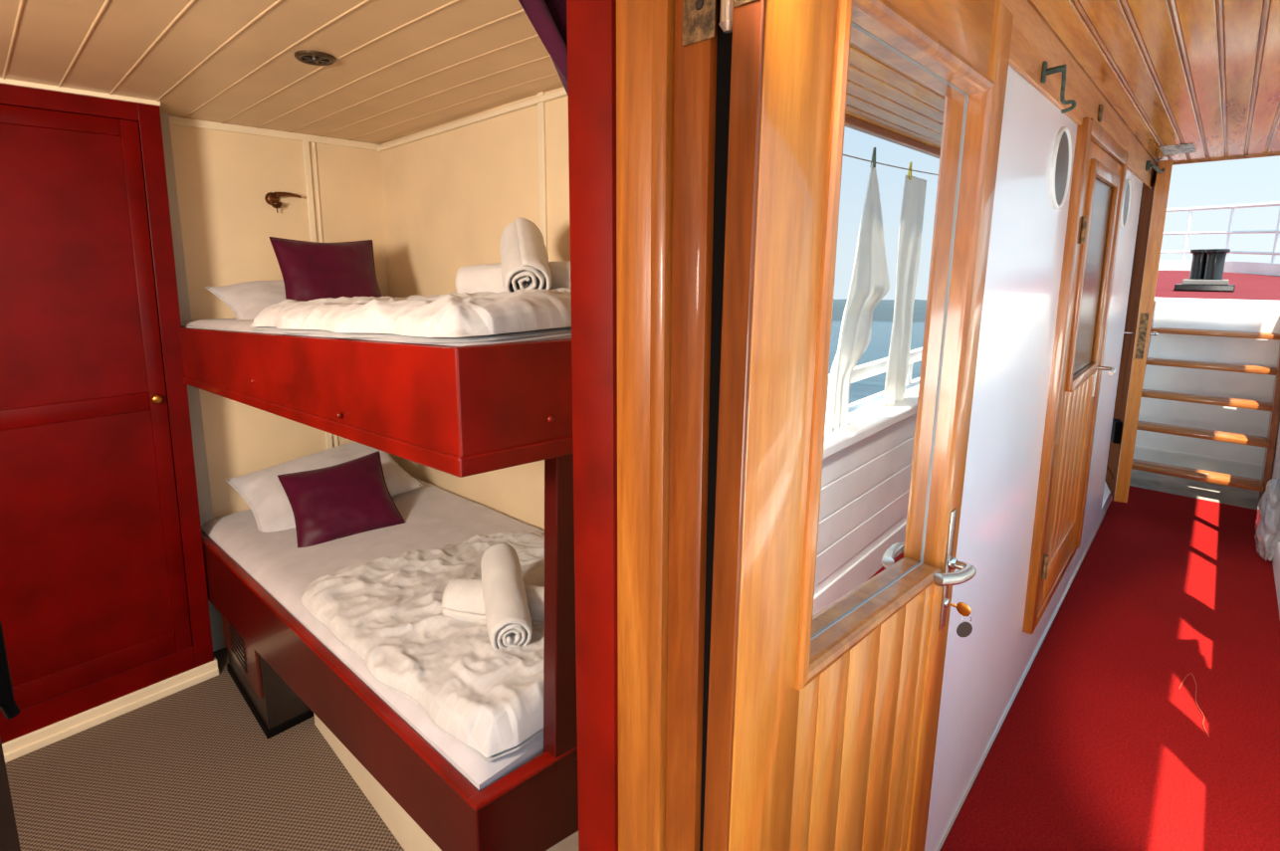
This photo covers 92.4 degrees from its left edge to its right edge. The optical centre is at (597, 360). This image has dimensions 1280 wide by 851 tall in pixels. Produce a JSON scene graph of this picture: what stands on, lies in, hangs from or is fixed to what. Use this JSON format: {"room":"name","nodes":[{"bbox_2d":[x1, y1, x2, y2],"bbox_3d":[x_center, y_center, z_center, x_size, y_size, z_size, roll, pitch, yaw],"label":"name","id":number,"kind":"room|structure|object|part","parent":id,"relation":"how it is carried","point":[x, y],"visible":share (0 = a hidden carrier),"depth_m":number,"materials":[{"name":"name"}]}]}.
{"room":"ship cabin","nodes":[
{"label":"ship cabin","id":0,"kind":"room"},
{"bbox_2d":[0,736,20,850],"bbox_3d":[-0.406,0.514,0.420,0.042,2.100,0.262,-9,12,-44],"label":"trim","id":1,"kind":"structure","parent":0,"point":[9,839],"depth_m":0.46,"materials":[{"name":"black"}]},
{"bbox_2d":[0,621,20,719],"bbox_3d":[-0.482,0.251,0.494,0.015,0.083,0.012,-9,12,-44],"label":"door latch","id":2,"kind":"structure","parent":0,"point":[9,708],"depth_m":0.49,"materials":[{"name":"black"}]},
{"bbox_2d":[0,0,563,144],"bbox_3d":[-1.158,-0.755,1.241,2.880,0.078,2.265,-9,12,-44],"label":"ceiling","id":3,"kind":"structure","parent":0,"point":[401,68],"depth_m":1.68,"materials":[{"name":"beige paint"}]},
{"bbox_2d":[294,49,336,65],"bbox_3d":[-0.776,-0.830,1.687,0.104,0.012,0.104,-9,12,-44],"label":"ceiling vent","id":4,"kind":"object","parent":3,"relation":"in","point":[316,58],"visible":1,"depth_m":1.68,"materials":[{"name":"gold metal"}]},
{"bbox_2d":[301,55,329,63],"bbox_3d":[-0.776,-0.830,1.687,0.074,0.011,0.074,-9,12,-44],"label":"grille","id":5,"kind":"object","parent":4,"relation":"attached to","point":[305,59],"depth_m":1.69,"materials":[{"name":"metal"}]},
{"bbox_2d":[518,0,567,93],"bbox_3d":[-0.093,-0.520,0.929,0.336,0.362,0.093,-9,12,-44],"label":"curtain","id":6,"kind":"object","parent":3,"relation":"hanging from","point":[547,18],"visible":0.2,"depth_m":0.93,"materials":[{"name":"purple fabric"}]},
{"bbox_2d":[169,124,399,518],"bbox_3d":[-1.971,0.117,2.206,2.800,2.350,0.050,-9,12,-44],"label":"wall","id":7,"kind":"structure","parent":0,"point":[224,179],"depth_m":2.61,"materials":[{"name":"beige paint"}]},
{"bbox_2d":[160,112,226,651],"bbox_3d":[-1.645,0.155,2.463,0.072,2.190,0.050,-9,12,-44],"label":"trim","id":8,"kind":"structure","parent":7,"relation":"attached to","point":[199,450],"depth_m":2.45,"materials":[{"name":"red wood"}]},
{"bbox_2d":[168,115,380,150],"bbox_3d":[-1.370,-0.961,2.593,0.940,0.030,0.014,-9,12,-44],"label":"trim","id":9,"kind":"structure","parent":7,"relation":"attached to","point":[177,120],"depth_m":2.57,"materials":[{"name":"beige paint"}]},
{"bbox_2d":[264,192,301,213],"bbox_3d":[-1.344,-0.678,2.631,0.135,0.089,0.057,-9,12,-44],"label":"reading lamp","id":10,"kind":"object","parent":7,"relation":"attached to","point":[272,198],"visible":1,"depth_m":2.61,"materials":[{"name":"brown metal"}]},
{"bbox_3d":[-1.386,-0.691,2.615,0.056,0.056,0.018,-9,12,-44],"label":"wall plate","id":11,"kind":"part","parent":10,"relation":"part of","materials":[{"name":"brown metal"}]},
{"bbox_3d":[-1.329,-0.710,2.632,0.106,0.026,0.044,-9,12,-44],"label":"lamp shade","id":12,"kind":"part","parent":10,"relation":"part of","materials":[{"name":"brown metal"}]},
{"bbox_2d":[302,140,338,449],"bbox_3d":[-1.261,0.090,2.861,0.055,2.190,0.012,-9,12,-44],"label":"trim","id":13,"kind":"structure","parent":7,"relation":"attached to","point":[306,144],"depth_m":2.73,"materials":[{"name":"beige paint"}]},
{"bbox_2d":[380,87,570,530],"bbox_3d":[-0.222,0.090,2.295,0.050,2.350,2.265,-9,12,-44],"label":"wall","id":14,"kind":"structure","parent":0,"point":[449,198],"depth_m":2.46,"materials":[{"name":"beige paint"}]},
{"bbox_2d":[377,88,567,151],"bbox_3d":[-0.260,-0.885,2.126,0.016,0.020,2.243,-9,12,-44],"label":"trim","id":15,"kind":"structure","parent":14,"relation":"attached to","point":[561,93],"depth_m":2.29,"materials":[{"name":"beige paint"}]},
{"bbox_2d":[537,91,547,251],"bbox_3d":[-0.182,0.083,2.209,0.010,1.990,0.030,-9,12,-44],"label":"trim","id":16,"kind":"structure","parent":14,"relation":"attached to","point":[540,106],"depth_m":2.09,"materials":[{"name":"beige paint"}]},
{"bbox_2d":[4,468,1279,850],"bbox_3d":[0.614,1.257,2.587,8.960,0.060,3.460,-9,12,-44],"label":"floor","id":17,"kind":"structure","parent":0,"point":[1100,746],"depth_m":2.07,"materials":[{"name":"red carpet"}]},
{"bbox_2d":[1,657,218,762],"bbox_3d":[-2.142,1.330,1.873,1.718,0.062,0.038,-9,12,-44],"label":"baseboard","id":18,"kind":"structure","parent":17,"relation":"on","point":[17,747],"depth_m":2.21,"materials":[{"name":"beige paint"}]},
{"bbox_2d":[0,77,213,743],"bbox_3d":[-2.199,0.238,1.770,1.729,2.132,0.233,-9,12,-44],"label":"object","id":19,"kind":"object","parent":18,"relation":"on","point":[104,596],"visible":1,"depth_m":2.10,"materials":[{"name":"red wood"}]},
{"bbox_3d":[-2.206,-0.810,1.620,1.707,0.016,0.212,-9,12,-44],"label":"cornice","id":20,"kind":"part","parent":19,"relation":"part of","materials":[{"name":"beige paint"}]},
{"bbox_3d":[-1.843,0.171,2.007,0.637,1.825,0.011,-9,12,-44],"label":"door panel","id":21,"kind":"part","parent":19,"relation":"part of","materials":[{"name":"red wood"}]},
{"bbox_3d":[-1.592,0.139,2.211,0.034,0.034,0.029,-9,12,-44],"label":"knob","id":22,"kind":"part","parent":19,"relation":"part of","materials":[{"name":"gold metal"}]},
{"bbox_2d":[221,615,314,738],"bbox_3d":[-1.268,1.108,2.329,0.172,0.345,0.516,-9,12,-44],"label":"base cabinet","id":23,"kind":"object","parent":17,"relation":"on","point":[275,706],"visible":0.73,"depth_m":2.17,"materials":[{"name":"black"}]},
{"bbox_3d":[-1.325,1.054,2.271,0.012,0.200,0.450,-9,12,-44],"label":"panel","id":24,"kind":"part","parent":23,"relation":"part of","materials":[{"name":"metal"}]},
{"bbox_3d":[-1.263,1.101,2.335,0.155,0.333,0.507,-9,12,-44],"label":"casing","id":25,"kind":"part","parent":23,"relation":"part of","materials":[{"name":"wood"}]},
{"bbox_2d":[179,327,578,850],"bbox_3d":[-0.616,0.565,2.070,0.933,1.487,2.133,-9,12,-44],"label":"bunk bed","id":26,"kind":"object","parent":17,"relation":"on","point":[467,410],"visible":0.56,"depth_m":1.24,"materials":[{"name":"red paint"}]},
{"bbox_2d":[201,476,544,791],"bbox_3d":[-0.644,0.747,2.152,0.897,0.251,2.007,-9,12,-44],"label":"mattress","id":27,"kind":"object","parent":26,"relation":"on","point":[433,516],"visible":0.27,"depth_m":2.16,"materials":[{"name":"white fabric"}]},
{"bbox_2d":[225,441,423,532],"bbox_3d":[-1.168,0.532,2.653,0.677,0.240,0.414,-9,12,-43],"label":"pillow","id":28,"kind":"object","parent":27,"relation":"on","point":[263,491],"visible":0.56,"depth_m":2.58,"materials":[{"name":"fabric"}]},
{"bbox_2d":[277,450,405,547],"bbox_3d":[-0.988,0.540,2.371,0.399,0.260,0.259,-7,11,-34],"label":"cushion","id":29,"kind":"object","parent":27,"relation":"on","point":[352,497],"visible":0.96,"depth_m":2.33,"materials":[{"name":"purple fabric"}]},
{"bbox_2d":[297,529,544,762],"bbox_3d":[-0.308,0.661,1.762,0.769,0.142,1.008,-9,12,-44],"label":"duvet","id":30,"kind":"object","parent":27,"relation":"on","point":[386,611],"visible":0.5,"depth_m":1.52,"materials":[{"name":"fabric"}]},
{"bbox_2d":[440,578,544,624],"bbox_3d":[-0.199,0.655,1.619,0.433,0.120,0.118,2,9,16],"label":"rolled towel","id":31,"kind":"object","parent":30,"relation":"on","point":[463,599],"visible":0.33,"depth_m":1.61,"materials":[{"name":"white fabric"}]},
{"bbox_2d":[480,542,532,649],"bbox_3d":[-0.240,0.604,1.584,0.109,0.132,0.352,-3,9,-13],"label":"rolled towel","id":32,"kind":"object","parent":31,"relation":"on","point":[507,611],"visible":0.99,"depth_m":1.50,"materials":[{"name":"white fabric"}]},
{"bbox_2d":[181,318,571,346],"bbox_3d":[-0.650,-0.077,2.022,0.897,0.226,2.007,-9,12,-44],"label":"mattress","id":33,"kind":"object","parent":26,"relation":"on","point":[236,324],"visible":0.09,"depth_m":1.47,"materials":[{"name":"white fabric"}]},
{"bbox_2d":[205,279,382,319],"bbox_3d":[-1.153,-0.228,2.496,0.420,0.208,0.664,8,12,44],"label":"pillow","id":34,"kind":"object","parent":33,"relation":"on","point":[247,300],"visible":0.17,"depth_m":2.32,"materials":[{"name":"fabric"}]},
{"bbox_2d":[269,236,381,301],"bbox_3d":[-1.020,-0.304,2.361,0.386,0.335,0.180,-8,12,-39],"label":"cushion","id":35,"kind":"object","parent":33,"relation":"on","point":[311,271],"visible":0.73,"depth_m":2.31,"materials":[{"name":"purple fabric"}]},
{"bbox_2d":[249,287,571,343],"bbox_3d":[-0.352,-0.147,1.679,0.838,0.136,1.110,-9,12,-44],"label":"duvet","id":36,"kind":"object","parent":33,"relation":"on","point":[454,318],"visible":0.85,"depth_m":1.20,"materials":[{"name":"fabric"}]},
{"bbox_2d":[454,261,570,293],"bbox_3d":[-0.183,-0.218,1.721,0.431,0.118,0.119,2,9,15],"label":"rolled towel","id":37,"kind":"object","parent":36,"relation":"on","point":[478,278],"visible":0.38,"depth_m":1.70,"materials":[{"name":"white fabric"}]},
{"bbox_2d":[499,216,551,292],"bbox_3d":[-0.203,-0.286,1.702,0.132,0.238,0.360,-2,9,-10],"label":"rolled towel","id":38,"kind":"object","parent":37,"relation":"on","point":[524,254],"visible":0.95,"depth_m":1.59,"materials":[{"name":"white fabric"}]},
{"bbox_3d":[-0.760,0.127,1.652,2.320,0.124,0.778,3,10,22],"label":"moulding","id":39,"kind":"part","parent":26,"relation":"part of","materials":[{"name":"red wood"}]},
{"bbox_3d":[-0.056,0.488,1.240,0.123,0.690,0.042,-8,12,-39],"label":"foot post","id":40,"kind":"part","parent":26,"relation":"part of","materials":[{"name":"red wood"}]},
{"bbox_2d":[1178,672,1209,736],"bbox_3d":[2.203,1.261,2.273,0.056,0.004,0.407,7,11,38],"label":"thread","id":41,"kind":"object","parent":17,"relation":"on","point":[1189,673],"visible":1,"depth_m":2.29,"materials":[{"name":"brown"}]},
{"bbox_2d":[1131,300,1279,502],"bbox_3d":[4.351,0.256,4.396,0.744,1.303,0.746,-9,12,-44],"label":"stairs","id":42,"kind":"structure","parent":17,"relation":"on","point":[1269,443],"depth_m":4.31,"materials":[{"name":"brown wood"}]},
{"bbox_2d":[1254,477,1279,561],"bbox_3d":[3.696,0.850,3.351,0.506,0.420,0.117,-9,12,-44],"label":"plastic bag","id":43,"kind":"object","parent":17,"relation":"on","point":[1267,522],"visible":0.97,"depth_m":3.25,"materials":[{"name":"white"}]},
{"bbox_2d":[924,64,1142,850],"bbox_3d":[1.126,0.172,1.869,7.350,2.300,0.240,-9,12,-44],"label":"wall","id":44,"kind":"structure","parent":0,"point":[983,670],"depth_m":1.77,"materials":[{"name":"white paint"}]},
{"bbox_2d":[566,0,732,850],"bbox_3d":[0.081,0.436,0.890,0.075,2.100,0.262,-9,12,-44],"label":"door frame","id":45,"kind":"structure","parent":44,"relation":"attached to","point":[649,112],"depth_m":0.81,"materials":[{"name":"brown wood"}]},
{"bbox_3d":[0.075,0.434,0.902,0.067,2.100,0.065,-9,12,-44],"label":"casing","id":46,"kind":"part","parent":45,"relation":"part of","materials":[{"name":"brown wood"}]},
{"bbox_3d":[0.136,0.443,0.841,0.067,2.100,0.055,-9,12,-44],"label":"rebate post","id":47,"kind":"part","parent":45,"relation":"part of","materials":[{"name":"brown wood"}]},
{"bbox_2d":[682,0,1013,850],"bbox_3d":[0.457,0.367,1.043,0.888,1.983,0.126,-8,12,-41],"label":"door","id":48,"kind":"structure","parent":44,"relation":"in","point":[864,135],"depth_m":0.88,"materials":[{"name":"brown wood"}]},
{"bbox_3d":[0.113,-0.452,0.665,0.002,0.198,0.044,-9,13,-44],"label":"plate","id":49,"kind":"part","parent":48,"relation":"part of","materials":[{"name":"gold metal"}]},
{"bbox_3d":[0.147,-0.444,0.587,0.002,0.188,0.030,-9,13,-44],"label":"plate","id":50,"kind":"part","parent":48,"relation":"part of","materials":[{"name":"gold metal"}]},
{"bbox_3d":[0.477,0.794,1.123,0.581,0.815,0.026,-9,13,-44],"label":"boarded panel","id":51,"kind":"part","parent":48,"relation":"part of","materials":[{"name":"brown wood"}]},
{"bbox_3d":[0.480,-0.534,0.900,0.584,0.158,0.036,-9,13,-44],"label":"rail","id":52,"kind":"part","parent":48,"relation":"part of","materials":[{"name":"brown wood"}]},
{"bbox_3d":[0.747,0.447,1.304,0.032,0.270,0.004,-9,13,-44],"label":"plate","id":53,"kind":"part","parent":48,"relation":"part of","materials":[{"name":"silver metal"}]},
{"bbox_3d":[0.724,0.432,1.241,0.155,0.043,0.052,-9,13,-44],"label":"lever","id":54,"kind":"part","parent":48,"relation":"part of","materials":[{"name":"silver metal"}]},
{"bbox_2d":[949,602,972,637],"bbox_3d":[0.771,0.550,1.299,0.046,0.076,0.023,5,11,32],"label":"key","id":55,"kind":"object","parent":48,"relation":"attached to","point":[963,629],"visible":1,"depth_m":1.30,"materials":[{"name":"gold metal"}]},
{"bbox_2d":[936,512,1105,850],"bbox_3d":[1.743,1.232,2.464,4.290,0.012,0.006,-9,12,-44],"label":"trim","id":56,"kind":"structure","parent":44,"relation":"attached to","point":[958,812],"depth_m":2.20,"materials":[{"name":"grey paint"}]},
{"bbox_2d":[1041,60,1076,113],"bbox_3d":[1.151,-0.682,1.525,0.078,0.130,0.025,6,11,36],"label":"hook","id":57,"kind":"object","parent":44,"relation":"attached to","point":[1059,69],"visible":1,"depth_m":1.52,"materials":[{"name":"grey metal"}]},
{"bbox_3d":[1.125,-0.725,1.541,0.020,0.050,0.008,-9,12,-44],"label":"eye plate","id":58,"kind":"part","parent":57,"relation":"part of","materials":[{"name":"green metal"}]},
{"bbox_3d":[1.169,-0.673,1.518,0.040,0.115,0.014,2,9,16],"label":"hook arm","id":59,"kind":"part","parent":57,"relation":"part of","materials":[{"name":"green metal"}]},
{"bbox_2d":[1050,126,1071,209],"bbox_3d":[1.412,-0.583,1.861,0.250,0.240,0.010,-9,12,-44],"label":"porthole","id":60,"kind":"object","parent":44,"relation":"attached to","point":[1061,162],"visible":1,"depth_m":1.86,"materials":[{"name":"white paint"}]},
{"bbox_3d":[1.410,-0.583,1.863,0.228,0.218,0.004,-9,12,-44],"label":"pane","id":61,"kind":"part","parent":60,"relation":"part of","materials":[{"name":"clear glass"}]},
{"bbox_2d":[1022,117,1128,634],"bbox_3d":[1.977,0.064,2.481,1.085,1.870,0.121,-9,12,-44],"label":"door","id":62,"kind":"structure","parent":44,"relation":"in","point":[1100,163],"depth_m":2.38,"materials":[{"name":"brown wood"}]},
{"bbox_3d":[1.965,0.429,2.572,0.656,0.740,0.033,-9,12,-44],"label":"boarded panel","id":63,"kind":"part","parent":62,"relation":"part of","materials":[{"name":"brown wood"}]},
{"bbox_3d":[2.279,0.068,2.796,0.030,0.200,0.004,-9,12,-44],"label":"plate","id":64,"kind":"part","parent":62,"relation":"part of","materials":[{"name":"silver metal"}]},
{"bbox_3d":[2.267,0.045,2.731,0.120,0.022,0.071,-9,12,-44],"label":"lever","id":65,"kind":"part","parent":62,"relation":"part of","materials":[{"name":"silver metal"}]},
{"bbox_2d":[1000,0,1156,188],"bbox_3d":[1.794,-0.873,2.195,4.607,0.148,0.012,-9,12,-44],"label":"trim","id":66,"kind":"structure","parent":44,"relation":"attached to","point":[1032,43],"depth_m":1.67,"materials":[{"name":"brown wood"}]},
{"bbox_2d":[1097,104,1103,121],"bbox_3d":[1.781,-0.875,2.166,0.035,0.055,0.010,-9,12,-44],"label":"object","id":67,"kind":"object","parent":44,"relation":"attached to","point":[1101,106],"visible":1,"depth_m":2.15,"materials":[{"name":"gold metal"}]},
{"bbox_2d":[1119,179,1131,228],"bbox_3d":[2.591,-0.767,3.001,0.260,0.236,0.010,-9,12,-44],"label":"porthole","id":68,"kind":"object","parent":44,"relation":"attached to","point":[1128,186],"visible":0.93,"depth_m":3.01,"materials":[{"name":"white paint"}]},
{"bbox_3d":[2.589,-0.767,3.003,0.237,0.215,0.004,-9,12,-44],"label":"pane","id":69,"kind":"part","parent":68,"relation":"part of","materials":[{"name":"clear glass"}]},
{"bbox_2d":[1104,159,1173,502],"bbox_3d":[3.489,-0.177,3.997,0.182,2.090,0.662,5,11,33],"label":"door","id":70,"kind":"structure","parent":44,"relation":"in","point":[1154,200],"depth_m":3.80,"materials":[{"name":"brown wood"}]},
{"bbox_3d":[3.511,0.802,4.173,0.050,0.100,0.610,5,11,33],"label":"rail","id":71,"kind":"part","parent":70,"relation":"part of","materials":[{"name":"brown wood"}]},
{"bbox_3d":[3.322,-0.176,3.845,0.067,0.020,0.096,5,11,33],"label":"lever","id":72,"kind":"part","parent":70,"relation":"part of","materials":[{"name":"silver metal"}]},
{"bbox_3d":[3.485,-0.166,3.990,0.030,1.870,0.440,5,11,33],"label":"boarded panel","id":73,"kind":"part","parent":70,"relation":"part of","materials":[{"name":"brown wood"}]},
{"bbox_3d":[3.311,-0.147,3.720,0.038,0.280,0.002,5,11,33],"label":"lock plate","id":74,"kind":"part","parent":70,"relation":"part of","materials":[{"name":"brown metal"}]},
{"bbox_3d":[3.496,-1.143,3.866,0.050,0.100,0.610,5,11,33],"label":"rail","id":75,"kind":"part","parent":70,"relation":"part of","materials":[{"name":"brown wood"}]},
{"bbox_2d":[1145,160,1164,173],"bbox_3d":[3.170,-1.087,3.462,0.364,0.050,0.038,-7,11,-36],"label":"hook","id":76,"kind":"object","parent":44,"relation":"attached to","point":[1149,165],"visible":1,"depth_m":3.37,"materials":[{"name":"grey metal"}]},
{"bbox_3d":[3.036,-1.072,3.373,0.040,0.050,0.018,-9,12,-44],"label":"eye plate","id":77,"kind":"part","parent":76,"relation":"part of","materials":[{"name":"green metal"}]},
{"bbox_3d":[3.178,-1.087,3.467,0.346,0.033,0.026,-8,11,-38],"label":"hook arm","id":78,"kind":"part","parent":76,"relation":"part of","materials":[{"name":"silver metal"}]},
{"bbox_2d":[1156,153,1279,165],"bbox_3d":[1.327,-0.805,1.122,6.830,0.120,0.890,-9,12,-44],"label":"trim","id":79,"kind":"structure","parent":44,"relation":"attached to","point":[1266,154],"depth_m":3.56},
{"bbox_2d":[1027,0,1279,163],"bbox_3d":[1.310,-0.804,1.119,6.800,0.060,0.870,-9,12,-44],"label":"ceiling","id":80,"kind":"structure","parent":0,"point":[1204,74],"depth_m":1.86,"materials":[{"name":"brown wood"}]},
{"bbox_2d":[1159,143,1196,155],"bbox_3d":[3.101,-1.125,3.268,0.360,0.004,0.130,-9,12,-44],"label":"ceiling plate","id":81,"kind":"object","parent":80,"relation":"attached to","point":[1188,147],"visible":1,"depth_m":3.26,"materials":[{"name":"grey metal"}]},
{"bbox_2d":[1133,297,1279,479],"bbox_3d":[4.534,0.210,4.794,0.072,1.382,2.200,-9,12,-44],"label":"wall","id":82,"kind":"structure","parent":0,"point":[1251,316],"depth_m":4.64,"materials":[{"name":"white paint"}]},
{"bbox_2d":[1154,270,1279,300],"bbox_3d":[5.787,-0.851,6.582,4.450,0.260,3.800,-9,12,-44],"label":"floor","id":83,"kind":"structure","parent":0,"point":[1247,286],"depth_m":5.32,"materials":[{"name":"red carpet"}]},
{"bbox_2d":[1174,248,1235,291],"bbox_3d":[5.169,-0.768,5.191,0.288,0.347,0.360,-9,12,-44],"label":"bollard","id":84,"kind":"object","parent":83,"relation":"on","point":[1207,265],"visible":1,"depth_m":5.12,"materials":[{"name":"black metal"}]},
{"bbox_3d":[5.185,-0.822,5.261,0.156,0.262,0.156,-9,12,-44],"label":"post","id":85,"kind":"part","parent":84,"relation":"part of","materials":[{"name":"black metal"}]},
{"bbox_3d":[5.168,-0.621,5.211,0.280,0.050,0.360,-9,12,-44],"label":"foot plate","id":86,"kind":"part","parent":84,"relation":"part of","materials":[{"name":"black metal"}]},
{"bbox_3d":[5.176,-0.801,5.129,0.156,0.262,0.156,-9,12,-44],"label":"post","id":87,"kind":"part","parent":84,"relation":"part of","materials":[{"name":"black metal"}]},
{"bbox_2d":[1158,260,1279,276],"bbox_3d":[5.909,-0.956,6.758,2.609,0.287,3.500,-9,12,-44],"label":"wall","id":88,"kind":"structure","parent":0,"point":[1268,269],"depth_m":6.70,"materials":[{"name":"white paint"}]},
{"bbox_2d":[1160,202,1279,263],"bbox_3d":[5.912,-1.327,6.704,2.634,0.777,3.538,-9,12,-44],"label":"bow railing","id":89,"kind":"object","parent":88,"relation":"on","point":[1229,232],"visible":0.33,"depth_m":6.84,"materials":[{"name":"white metal"}]},
{"bbox_3d":[5.915,-1.140,6.736,2.620,0.147,3.529,-9,12,-44],"label":"rail","id":90,"kind":"part","parent":89,"relation":"part of","materials":[{"name":"white metal"}]},
{"bbox_3d":[5.913,-1.357,6.701,2.620,0.147,3.529,-9,12,-44],"label":"rail","id":91,"kind":"part","parent":89,"relation":"part of","materials":[{"name":"white metal"}]},
{"bbox_3d":[5.912,-1.634,6.659,2.626,0.157,3.538,-9,12,-44],"label":"rail","id":92,"kind":"part","parent":89,"relation":"part of","materials":[{"name":"white metal"}]},
{"bbox_2d":[1271,417,1279,616],"bbox_3d":[2.048,0.746,1.553,8.100,1.350,0.172,-9,12,-44],"label":"wall","id":93,"kind":"structure","parent":0,"point":[1276,559],"depth_m":3.23,"materials":[{"name":"white paint"}]}
]}

